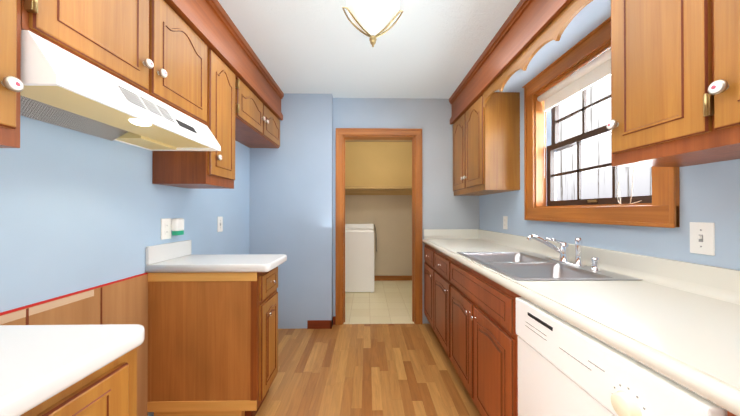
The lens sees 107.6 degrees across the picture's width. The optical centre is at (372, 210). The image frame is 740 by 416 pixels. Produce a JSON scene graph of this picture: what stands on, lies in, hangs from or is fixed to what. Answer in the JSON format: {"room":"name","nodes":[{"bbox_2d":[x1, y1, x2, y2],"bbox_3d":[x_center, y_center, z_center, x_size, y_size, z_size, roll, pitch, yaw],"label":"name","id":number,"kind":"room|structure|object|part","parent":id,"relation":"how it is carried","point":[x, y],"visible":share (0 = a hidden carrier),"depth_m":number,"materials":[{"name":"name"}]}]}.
{"room":"kitchen","nodes":[
{"label":"kitchen","id":0,"kind":"room"},
{"bbox_2d":[0,115,249,415],"bbox_3d":[-1.289,-0.005,0.605,0.127,2.440,4.640,0,0,-1],"label":"wall","id":1,"kind":"structure","parent":0,"point":[79,211],"depth_m":1.18,"materials":[{"name":"blue paint"}]},
{"bbox_2d":[0,0,23,147],"bbox_3d":[-1.068,-0.556,0.555,0.322,0.782,0.321,0,0,-1],"label":"upper cabinet","id":2,"kind":"object","parent":1,"relation":"attached to","point":[11,86],"visible":1,"depth_m":0.67,"materials":[{"name":"brown wood"}]},
{"bbox_2d":[1,274,147,415],"bbox_3d":[-1.239,0.784,1.101,0.006,0.868,0.798,0,0,-1],"label":"wainscot panel","id":3,"kind":"object","parent":1,"relation":"attached to","point":[125,302],"depth_m":1.32,"materials":[{"name":"brown wood"}]},
{"bbox_2d":[0,290,93,324],"bbox_3d":[-1.234,0.365,1.014,0.001,0.028,0.380,0,0,-1],"label":"wood strip","id":4,"kind":"object","parent":3,"relation":"attached to","point":[10,317],"depth_m":1.02,"materials":[{"name":"beige wood"}]},
{"bbox_2d":[21,0,206,124],"bbox_3d":[-1.066,-0.714,1.130,0.349,0.463,0.821,0,0,-1],"label":"upper cabinet","id":5,"kind":"object","parent":1,"relation":"attached to","point":[156,49],"visible":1,"depth_m":1.06,"materials":[{"name":"brown wood"}]},
{"bbox_2d":[20,30,220,150],"bbox_3d":[-1.047,-0.404,1.129,0.386,0.153,0.812,0,0,-1],"label":"range hood","id":6,"kind":"object","parent":5,"relation":"attached to","point":[65,89],"visible":0.96,"depth_m":0.96,"materials":[{"name":"white metal"}]},
{"bbox_3d":[-0.926,-0.346,1.083,0.072,0.014,0.072,0,0,-1],"label":"bulb","id":7,"kind":"part","parent":6,"relation":"part of","materials":[{"name":"white glass"}]},
{"bbox_2d":[161,218,183,239],"bbox_3d":[-1.227,0.113,1.670,0.050,0.125,0.141,0,0,-1],"label":"outlet","id":8,"kind":"object","parent":1,"relation":"attached to","point":[177,226],"depth_m":1.67,"materials":[{"name":"white plastic"}]},
{"bbox_3d":[-1.248,0.112,1.640,0.007,0.125,0.082,0,0,-1],"label":"electrical outlet plate","id":9,"kind":"part","parent":8,"relation":"part of","materials":[{"name":"white plastic"}]},
{"bbox_2d":[152,46,234,188],"bbox_3d":[-1.076,-0.546,1.704,0.349,0.793,0.325,0,0,-1],"label":"upper cabinet","id":10,"kind":"object","parent":1,"relation":"attached to","point":[200,169],"visible":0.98,"depth_m":1.60,"materials":[{"name":"brown wood"}]},
{"bbox_2d":[217,217,222,231],"bbox_3d":[-1.256,0.115,2.240,0.014,0.125,0.075,0,0,-1],"label":"switch plate","id":11,"kind":"object","parent":1,"relation":"attached to","point":[219,224],"visible":1,"depth_m":2.23,"materials":[{"name":"white plastic"}]},
{"bbox_2d":[235,75,279,147],"bbox_3d":[-1.088,-0.793,2.340,0.349,0.293,0.941,0,0,-1],"label":"upper cabinet","id":12,"kind":"object","parent":1,"relation":"attached to","point":[257,122],"visible":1,"depth_m":2.25,"materials":[{"name":"brown wood"}]},
{"bbox_2d":[249,93,332,328],"bbox_3d":[-0.851,0.007,2.923,0.850,2.440,0.220,0,0,-1],"label":"wall","id":13,"kind":"structure","parent":0,"point":[291,200],"depth_m":2.81,"materials":[{"name":"paint"}]},
{"bbox_2d":[307,320,329,328],"bbox_3d":[-0.549,1.184,2.807,0.250,0.085,0.012,0,0,-1],"label":"baseboard","id":14,"kind":"structure","parent":13,"relation":"attached to","point":[318,324],"depth_m":2.80,"materials":[{"name":"brown wood"}]},
{"bbox_2d":[255,281,480,415],"bbox_3d":[-0.031,1.250,1.582,2.680,0.060,6.560,0,0,-1],"label":"floor","id":15,"kind":"structure","parent":0,"point":[374,370],"depth_m":2.09,"materials":[{"name":"laminate"}]},
{"bbox_2d":[16,340,143,415],"bbox_3d":[-0.895,0.778,0.475,0.666,0.873,0.438,0,0,-1],"label":"base cabinet","id":16,"kind":"object","parent":15,"relation":"on","point":[110,389],"depth_m":0.59,"materials":[{"name":"brown wood"}]},
{"bbox_2d":[0,324,144,415],"bbox_3d":[-0.887,0.313,-0.292,0.653,0.045,1.996,0,0,-1],"label":"countertop","id":17,"kind":"structure","parent":16,"relation":"on","point":[36,360],"depth_m":0.56,"materials":[{"name":"white laminate"}]},
{"bbox_2d":[145,240,286,415],"bbox_3d":[-0.914,0.711,1.672,0.673,1.020,0.363,0,0,-1],"label":"base cabinet","id":18,"kind":"object","parent":15,"relation":"on","point":[212,335],"visible":1,"depth_m":1.51,"materials":[{"name":"brown wood"}]},
{"bbox_3d":[-0.946,0.371,1.510,0.603,0.048,0.010,0,0,-1],"label":"rail","id":19,"kind":"part","parent":18,"relation":"part of","materials":[{"name":"brown wood"}]},
{"bbox_2d":[345,224,376,292],"bbox_3d":[-0.288,0.734,4.387,0.760,1.000,0.713,0,0,-1],"label":"washer","id":20,"kind":"object","parent":15,"relation":"on","point":[359,257],"visible":0.77,"depth_m":4.03,"materials":[{"name":"white metal"}]},
{"bbox_2d":[422,241,433,322],"bbox_3d":[0.856,0.789,2.699,0.621,0.872,0.481,0,0,-1],"label":"base cabinet","id":21,"kind":"object","parent":15,"relation":"on","point":[427,248],"depth_m":2.71,"materials":[{"name":"brown wood"}]},
{"bbox_2d":[430,249,453,351],"bbox_3d":[0.866,0.787,2.201,0.621,0.872,0.515,0,0,-1],"label":"base cabinet","id":22,"kind":"object","parent":15,"relation":"on","point":[441,264],"depth_m":2.26,"materials":[{"name":"brown wood"}]},
{"bbox_3d":[0.606,0.416,1.533,0.030,0.138,0.814,0,0,-1],"label":"rail","id":23,"kind":"part","parent":22,"relation":"part of","materials":[{"name":"brown wood"}]},
{"bbox_2d":[422,237,739,408],"bbox_3d":[0.900,0.319,0.843,0.603,0.046,4.198,0,0,-1],"label":"countertop","id":24,"kind":"structure","parent":22,"relation":"on","point":[691,337],"depth_m":0.75,"materials":[{"name":"white laminate"}]},
{"bbox_2d":[454,249,645,320],"bbox_3d":[0.871,0.383,1.538,0.540,0.176,0.790,0,0,-1],"label":"sink","id":25,"kind":"object","parent":24,"relation":"in","point":[518,264],"depth_m":1.51,"materials":[{"name":"silver metal"}]},
{"bbox_2d":[526,235,605,268],"bbox_3d":[1.004,0.217,1.491,0.246,0.156,0.362,0,0,-1],"label":"faucet","id":26,"kind":"object","parent":24,"relation":"on","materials":[{"name":"silver metal"}]},
{"bbox_2d":[446,277,661,415],"bbox_3d":[0.878,0.852,1.550,0.621,0.734,0.842,0,0,-1],"label":"base cabinet","id":27,"kind":"object","parent":15,"relation":"on","point":[482,342],"depth_m":1.40,"materials":[{"name":"brown wood"}]},
{"bbox_2d":[516,297,726,415],"bbox_3d":[0.856,0.781,0.783,0.598,0.871,0.621,0,0,-1],"label":"dishwasher","id":28,"kind":"object","parent":15,"relation":"on","point":[565,368],"visible":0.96,"depth_m":0.76,"materials":[{"name":"white metal"}]},
{"bbox_2d":[696,393,739,415],"bbox_3d":[0.902,0.777,0.249,0.621,0.872,0.441,0,0,-1],"label":"base cabinet","id":29,"kind":"object","parent":15,"relation":"on","point":[730,409],"depth_m":0.46,"materials":[{"name":"brown wood"}]},
{"bbox_2d":[218,0,519,141],"bbox_3d":[-0.030,-1.250,1.594,2.680,0.060,6.560,0,0,-1],"label":"ceiling","id":30,"kind":"structure","parent":0,"point":[427,49],"depth_m":2.00,"materials":[{"name":"white paint"}]},
{"bbox_2d":[164,0,283,119],"bbox_3d":[-1.057,-1.085,0.614,0.350,0.280,4.400,0,0,-1],"label":"crown molding","id":31,"kind":"structure","parent":30,"relation":"attached to","point":[211,25],"depth_m":1.75,"materials":[{"name":"brown wood"}]},
{"bbox_2d":[342,0,402,46],"bbox_3d":[0.002,-1.041,1.434,0.325,0.358,0.276,0,0,-1],"label":"ceiling light","id":32,"kind":"object","parent":30,"relation":"hanging from","point":[373,20],"visible":1,"depth_m":1.38,"materials":[{"name":"white glass"}]},
{"bbox_3d":[0.002,-1.025,1.434,0.276,0.220,0.276,0,0,-1],"label":"glass","id":33,"kind":"part","parent":32,"relation":"part of","materials":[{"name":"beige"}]},
{"bbox_2d":[449,0,571,123],"bbox_3d":[1.041,-1.084,0.704,0.330,0.280,4.500,0,0,-1],"label":"crown molding","id":34,"kind":"structure","parent":30,"relation":"attached to","point":[525,25],"depth_m":1.78,"materials":[{"name":"brown wood"}]},
{"bbox_2d":[495,0,610,91],"bbox_3d":[1.048,-0.942,1.603,0.278,0.003,1.100,0,0,-1],"label":"soffit beam","id":35,"kind":"structure","parent":34,"relation":"attached to","point":[589,18],"depth_m":1.52,"materials":[{"name":"blue paint"}]},
{"bbox_2d":[483,0,592,106],"bbox_3d":[0.898,-0.882,1.602,0.018,0.114,1.112,0,0,-1],"label":"scalloped valance","id":36,"kind":"object","parent":35,"relation":"attached to","point":[555,28],"visible":1,"depth_m":1.45,"materials":[{"name":"brown wood"}]},
{"bbox_2d":[345,142,411,275],"bbox_3d":[-0.061,0.016,4.818,2.100,2.440,0.100,0,0,-1],"label":"wall","id":37,"kind":"structure","parent":0,"point":[389,217],"depth_m":4.77,"materials":[{"name":"beige paint"}]},
{"bbox_2d":[345,190,411,194],"bbox_3d":[-0.060,-0.306,4.758,1.896,0.083,0.020,0,0,-1],"label":"cleat","id":38,"kind":"object","parent":37,"relation":"attached to","point":[378,192],"visible":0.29,"depth_m":4.75,"materials":[{"name":"brown wood"}]},
{"bbox_2d":[345,186,411,189],"bbox_3d":[-0.057,-0.370,4.579,1.896,0.040,0.378,0,0,-1],"label":"closet shelf","id":39,"kind":"object","parent":38,"relation":"on","point":[378,187],"visible":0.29,"depth_m":4.40,"materials":[{"name":"brown wood"}]},
{"bbox_2d":[374,276,411,280],"bbox_3d":[-0.060,1.193,4.756,1.900,0.085,0.012,0,0,-1],"label":"baseboard","id":40,"kind":"structure","parent":37,"relation":"attached to","point":[392,278],"depth_m":4.76,"materials":[{"name":"brown wood"}]},
{"bbox_2d":[342,98,478,323],"bbox_3d":[0.416,0.007,2.997,1.494,2.440,0.120,0,0,-1],"label":"wall","id":41,"kind":"structure","parent":0,"point":[443,207],"depth_m":2.94,"materials":[{"name":"paint"}]},
{"bbox_2d":[333,98,344,324],"bbox_3d":[-0.365,0.007,2.978,0.124,2.440,0.148,0,0,-1],"label":"door frame","id":42,"kind":"structure","parent":41,"relation":"attached to","point":[339,229],"depth_m":2.92,"materials":[{"name":"brown wood"}]},
{"bbox_2d":[335,130,336,324],"bbox_3d":[-0.386,0.174,2.899,0.018,2.106,0.010,0,0,-1],"label":"trim band","id":43,"kind":"object","parent":42,"relation":"attached to","point":[336,237],"visible":1,"depth_m":2.89,"materials":[{"name":"brown wood"}]},
{"bbox_2d":[337,130,420,135],"bbox_3d":[0.070,-0.842,2.925,0.924,0.066,0.018,0,0,-1],"label":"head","id":44,"kind":"object","parent":41,"relation":"attached to","point":[383,132],"visible":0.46,"depth_m":2.92},
{"bbox_2d":[336,128,421,129],"bbox_3d":[0.071,-0.870,2.912,0.932,0.018,0.010,0,0,-1],"label":"band","id":45,"kind":"object","parent":44,"relation":"attached to","point":[375,129],"visible":0.94,"depth_m":2.91,"materials":[{"name":"brown wood"}]},
{"bbox_2d":[342,135,415,139],"bbox_3d":[0.069,-0.805,2.999,0.800,0.016,0.130,0,0,-1],"label":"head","id":46,"kind":"object","parent":41,"relation":"attached to","point":[374,137],"visible":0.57,"depth_m":2.97},
{"bbox_2d":[412,135,420,323],"bbox_3d":[0.486,0.176,2.993,0.090,2.102,0.148,0,0,-1],"label":"door frame","id":47,"kind":"structure","parent":41,"relation":"attached to","point":[418,229],"depth_m":2.92,"materials":[{"name":"brown wood"}]},
{"bbox_2d":[421,130,422,323],"bbox_3d":[0.528,0.174,2.916,0.018,2.106,0.010,0,0,-1],"label":"trim band","id":48,"kind":"object","parent":41,"relation":"attached to","point":[421,231],"visible":1,"depth_m":2.91,"materials":[{"name":"brown wood"}]},
{"bbox_2d":[479,90,739,269],"bbox_3d":[1.286,-0.004,0.703,0.160,2.440,4.740,0,0,-1],"label":"wall","id":49,"kind":"structure","parent":0,"point":[709,192],"depth_m":1.10,"materials":[{"name":"blue paint"}]},
{"bbox_2d":[453,92,519,195],"bbox_3d":[1.005,-0.549,2.554,0.329,0.778,0.788,0,0,-1],"label":"upper cabinet","id":50,"kind":"object","parent":49,"relation":"attached to","point":[486,149],"visible":1,"depth_m":2.16,"materials":[{"name":"brown wood"}]},
{"bbox_2d":[503,216,507,228],"bbox_3d":[1.171,0.110,2.390,0.007,0.115,0.070,0,0,-1],"label":"electrical outlet plate","id":51,"kind":"object","parent":49,"relation":"attached to","point":[505,222],"visible":1,"depth_m":2.38,"materials":[{"name":"white plastic"}]},
{"bbox_2d":[526,41,679,226],"bbox_3d":[1.251,-0.432,1.559,0.163,1.005,1.000,0,0,-1],"label":"window","id":52,"kind":"structure","parent":49,"relation":"in","point":[585,136],"depth_m":1.67,"materials":[{"name":"brown wood"}]},
{"bbox_2d":[524,87,526,217],"bbox_3d":[1.157,-0.429,2.051,0.010,1.007,0.018,0,0,-1],"label":"trim band","id":53,"kind":"object","parent":52,"relation":"attached to","point":[525,172],"visible":0.98,"depth_m":2.04,"materials":[{"name":"brown wood"}]},
{"bbox_3d":[1.227,-0.843,1.561,0.076,0.014,0.830,0,0,-1],"label":"window head jamb","id":54,"kind":"part","parent":52,"relation":"part of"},
{"bbox_2d":[537,48,610,111],"bbox_3d":[1.222,-0.769,1.560,0.052,0.119,0.790,0,0,-1],"label":"roller blind","id":55,"kind":"object","parent":52,"relation":"attached to","point":[593,72],"visible":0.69,"depth_m":1.60,"materials":[{"name":"white fabric"}]},
{"bbox_2d":[544,101,544,173],"bbox_3d":[1.223,-0.503,1.926,0.002,0.550,0.005,0,0,-1],"label":"blind cord","id":56,"kind":"object","parent":55,"relation":"hanging from","point":[544,137],"visible":0.96,"depth_m":1.93,"materials":[{"name":"white fabric"}]},
{"bbox_2d":[535,203,651,207],"bbox_3d":[1.227,-0.022,1.557,0.076,0.014,0.830,0,0,-1],"label":"window sill","id":57,"kind":"structure","parent":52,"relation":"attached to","point":[637,204],"depth_m":1.41,"materials":[{"name":"brown wood"}]},
{"bbox_2d":[524,218,674,227],"bbox_3d":[1.166,0.063,1.555,0.010,0.018,1.004,0,0,-1],"label":"trim band","id":58,"kind":"object","parent":52,"relation":"attached to","point":[663,225],"visible":1,"depth_m":1.32,"materials":[{"name":"brown wood"}]},
{"bbox_2d":[617,167,641,203],"bbox_3d":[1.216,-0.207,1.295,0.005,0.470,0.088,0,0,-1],"label":"blind cord","id":59,"kind":"object","parent":52,"relation":"attached to","point":[632,187],"visible":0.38,"depth_m":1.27,"materials":[{"name":"white fabric"}]},
{"bbox_2d":[669,167,675,227],"bbox_3d":[1.175,-0.434,1.065,0.010,1.007,0.018,0,0,-1],"label":"trim band","id":60,"kind":"object","parent":52,"relation":"attached to","point":[672,203],"visible":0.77,"depth_m":1.06,"materials":[{"name":"brown wood"}]},
{"bbox_2d":[606,0,739,166],"bbox_3d":[1.050,-0.557,0.890,0.303,0.778,0.311,0,0,-1],"label":"upper cabinet","id":61,"kind":"object","parent":49,"relation":"attached to","point":[675,83],"depth_m":0.88,"materials":[{"name":"brown wood"}]},
{"bbox_2d":[690,222,714,255],"bbox_3d":[1.194,0.102,0.986,0.014,0.116,0.072,0,0,-1],"label":"switch plate","id":62,"kind":"object","parent":49,"relation":"attached to","point":[702,237],"visible":1,"depth_m":0.98,"materials":[{"name":"white plastic"}]},
{"bbox_2d":[694,0,739,155],"bbox_3d":[1.055,-0.559,0.584,0.303,0.778,0.300,0,0,-1],"label":"upper cabinet","id":63,"kind":"object","parent":49,"relation":"attached to","point":[716,22],"depth_m":0.72,"materials":[{"name":"brown wood"}]},
{"bbox_3d":[1.270,-1.035,1.563,0.160,0.370,0.830,0,0,-1],"label":"wall","id":64,"kind":"structure","parent":0,"visible":0},
{"bbox_2d":[526,21,610,97],"bbox_3d":[1.179,-0.890,1.560,0.020,0.089,1.000,0,0,-1],"label":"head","id":65,"kind":"object","parent":64,"relation":"attached to","point":[596,41],"visible":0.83,"depth_m":1.58},
{"bbox_2d":[522,16,610,87],"bbox_3d":[1.171,-0.943,1.560,0.038,0.016,1.024,0,0,-1],"label":"cap","id":66,"kind":"object","parent":65,"relation":"attached to","point":[600,26],"visible":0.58,"depth_m":1.57,"materials":[{"name":"brown wood"}]},
{"label":"outside","id":67,"kind":"structure","parent":0,"visible":0},
{"bbox_2d":[557,75,651,200],"bbox_3d":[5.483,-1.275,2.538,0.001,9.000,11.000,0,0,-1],"label":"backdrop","id":68,"kind":"structure","parent":67,"point":[596,183],"depth_m":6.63,"materials":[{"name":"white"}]}
]}

